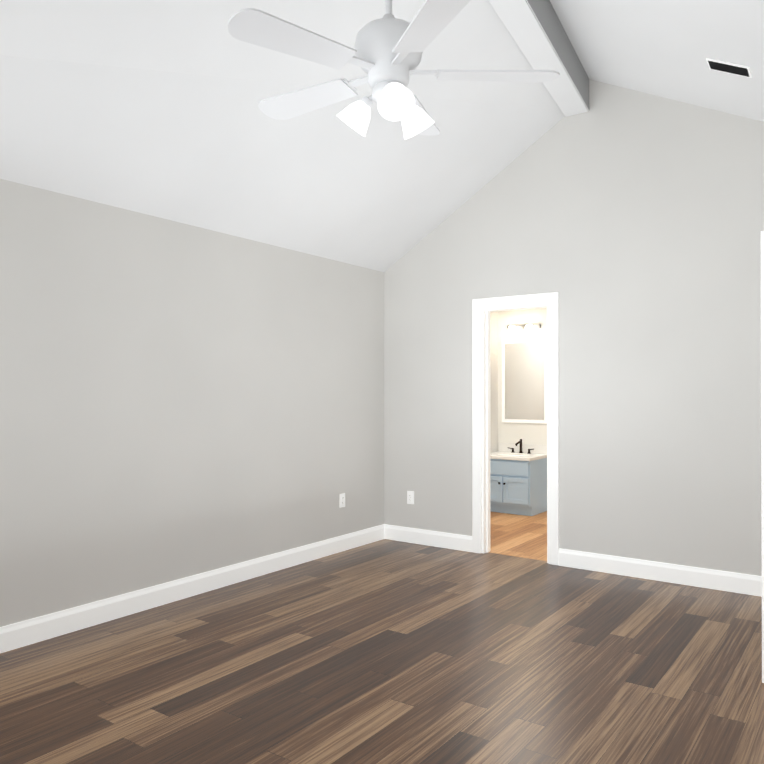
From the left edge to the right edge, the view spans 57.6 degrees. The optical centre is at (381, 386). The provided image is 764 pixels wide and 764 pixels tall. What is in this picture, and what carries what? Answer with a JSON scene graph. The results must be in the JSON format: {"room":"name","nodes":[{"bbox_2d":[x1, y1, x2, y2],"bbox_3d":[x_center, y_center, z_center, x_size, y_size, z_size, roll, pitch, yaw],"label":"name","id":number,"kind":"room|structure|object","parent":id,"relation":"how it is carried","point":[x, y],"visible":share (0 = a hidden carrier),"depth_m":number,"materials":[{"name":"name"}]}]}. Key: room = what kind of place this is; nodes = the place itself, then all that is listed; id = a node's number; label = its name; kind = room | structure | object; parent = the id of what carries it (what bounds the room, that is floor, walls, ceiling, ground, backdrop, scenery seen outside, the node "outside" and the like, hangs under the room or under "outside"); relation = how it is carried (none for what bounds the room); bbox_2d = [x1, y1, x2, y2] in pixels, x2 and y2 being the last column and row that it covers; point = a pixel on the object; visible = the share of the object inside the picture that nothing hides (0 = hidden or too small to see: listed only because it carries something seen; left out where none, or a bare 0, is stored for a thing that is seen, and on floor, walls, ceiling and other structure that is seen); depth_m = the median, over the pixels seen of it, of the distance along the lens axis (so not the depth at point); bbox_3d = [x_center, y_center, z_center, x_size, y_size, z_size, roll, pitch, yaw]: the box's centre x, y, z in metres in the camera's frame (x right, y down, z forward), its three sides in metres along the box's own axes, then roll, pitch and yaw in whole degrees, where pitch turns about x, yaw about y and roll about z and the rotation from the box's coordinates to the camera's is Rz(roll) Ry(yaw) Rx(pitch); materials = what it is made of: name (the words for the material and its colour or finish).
{"room":"empty bedroom","nodes":[
{"label":"empty bedroom","id":0,"kind":"room"},
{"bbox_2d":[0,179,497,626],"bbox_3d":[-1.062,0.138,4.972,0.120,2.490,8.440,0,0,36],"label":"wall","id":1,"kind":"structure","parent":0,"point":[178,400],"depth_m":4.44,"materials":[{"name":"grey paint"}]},
{"bbox_2d":[0,524,384,652],"bbox_3d":[-1.688,1.312,3.980,0.016,0.130,5.870,0,0,36],"label":"baseboard","id":2,"kind":"structure","parent":1,"relation":"attached to","point":[33,630],"depth_m":4.41,"materials":[{"name":"white wood"}]},
{"bbox_2d":[340,493,344,507],"bbox_3d":[-0.333,0.962,5.869,0.010,0.114,0.070,0,0,36],"label":"electrical outlet","id":3,"kind":"object","parent":1,"relation":"attached to","point":[342,500],"visible":1,"depth_m":5.86,"materials":[{"name":"white plastic"}]},
{"bbox_2d":[0,0,564,271],"bbox_3d":[-0.662,-1.725,3.259,2.784,1.460,6.110,0,0,36],"label":"ceiling","id":4,"kind":"structure","parent":0,"point":[149,107],"depth_m":4.00,"materials":[{"name":"white paint"}]},
{"bbox_2d":[488,0,588,116],"bbox_3d":[0.118,-2.280,2.701,0.188,0.360,5.953,0,0,28],"label":"ridge beam","id":5,"kind":"structure","parent":4,"relation":"attached to","point":[536,30],"depth_m":4.37,"materials":[{"name":"white paint"}]},
{"bbox_2d":[228,0,559,138],"bbox_3d":[-0.016,-1.527,2.543,1.144,1.208,1.188,0,0,36],"label":"fan","id":6,"kind":"object","parent":5,"relation":"hanging from","point":[388,49],"visible":1,"depth_m":2.42,"materials":[{"name":"white plastic"}]},
{"bbox_2d":[0,511,763,763],"bbox_3d":[0.683,1.426,3.709,4.420,0.100,8.440,0,0,36],"label":"floor","id":7,"kind":"structure","parent":0,"point":[385,651],"depth_m":3.35,"materials":[{"name":"brown wood"}]},
{"bbox_2d":[490,439,546,515],"bbox_3d":[1.477,0.999,7.814,0.635,0.800,0.602,0,0,36],"label":"bathroom vanity","id":8,"kind":"object","parent":7,"relation":"on","point":[518,478],"visible":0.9,"depth_m":7.61,"materials":[{"name":"grey wood"}]},
{"bbox_2d":[498,308,546,450],"bbox_3d":[2.439,0.152,7.577,2.520,2.490,0.120,0,0,36],"label":"wall","id":9,"kind":"structure","parent":0,"point":[527,433],"depth_m":8.11,"materials":[{"name":"beige paint"}]},
{"bbox_2d":[507,324,540,335],"bbox_3d":[1.606,-0.655,8.008,0.410,0.130,0.158,0,0,36],"label":"sconce","id":10,"kind":"object","parent":9,"relation":"attached to","point":[528,329],"visible":1,"depth_m":8.00,"materials":[{"name":"white glass"}]},
{"bbox_2d":[502,338,546,423],"bbox_3d":[1.653,-0.065,8.053,0.570,0.970,0.024,0,0,36],"label":"mirror","id":11,"kind":"object","parent":9,"relation":"attached to","point":[524,380],"visible":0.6,"depth_m":8.04,"materials":[{"name":"clear glass"}]},
{"bbox_2d":[384,79,763,575],"bbox_3d":[1.752,-0.523,5.205,4.180,3.815,0.120,0,0,36],"label":"wall","id":12,"kind":"structure","parent":0,"point":[627,224],"depth_m":5.13,"materials":[{"name":"grey paint"}]},
{"bbox_2d":[407,491,413,503],"bbox_3d":[0.255,0.990,6.194,0.070,0.114,0.010,0,0,36],"label":"electrical outlet","id":13,"kind":"object","parent":12,"relation":"attached to","point":[410,497],"visible":1,"depth_m":6.19,"materials":[{"name":"white plastic"}]},
{"bbox_2d":[384,524,471,551],"bbox_3d":[0.389,1.324,6.092,0.920,0.130,0.016,0,0,36],"label":"baseboard","id":14,"kind":"structure","parent":12,"relation":"attached to","point":[433,538],"depth_m":6.07,"materials":[{"name":"white wood"}]},
{"bbox_2d":[472,292,558,564],"bbox_3d":[1.107,0.327,5.665,0.750,2.120,0.160,0,0,36],"label":"door frame","id":15,"kind":"structure","parent":12,"relation":"attached to","point":[482,308],"depth_m":5.77,"materials":[{"name":"white wood"}]},
{"bbox_2d":[558,548,761,596],"bbox_3d":[2.390,1.316,4.652,2.510,0.130,0.016,0,0,36],"label":"baseboard","id":16,"kind":"structure","parent":12,"relation":"attached to","point":[741,583],"depth_m":4.92,"materials":[{"name":"white wood"}]},
{"bbox_2d":[550,0,763,121],"bbox_3d":[0.782,-1.918,2.221,2.499,1.560,6.110,0,0,36],"label":"ceiling","id":17,"kind":"structure","parent":0,"point":[664,48],"depth_m":4.16,"materials":[{"name":"white paint"}]},
{"bbox_2d":[706,58,751,77],"bbox_3d":[2.006,-1.840,4.019,0.250,0.015,0.130,32,14,32],"label":"ceiling vent","id":18,"kind":"object","parent":17,"relation":"in","point":[731,68],"visible":0.98,"depth_m":4.00,"materials":[{"name":"black metal"}]},
{"bbox_3d":[1.782,-0.561,1.567,0.120,3.850,5.990,0,0,36],"label":"wall","id":19,"kind":"structure","parent":0,"visible":0},
{"bbox_2d":[761,231,763,682],"bbox_3d":[2.128,0.320,2.942,0.921,2.078,0.189,0,0,36],"label":"door frame","id":20,"kind":"structure","parent":19,"relation":"in","point":[762,384],"depth_m":3.19,"materials":[{"name":"grey wood"}]}
]}

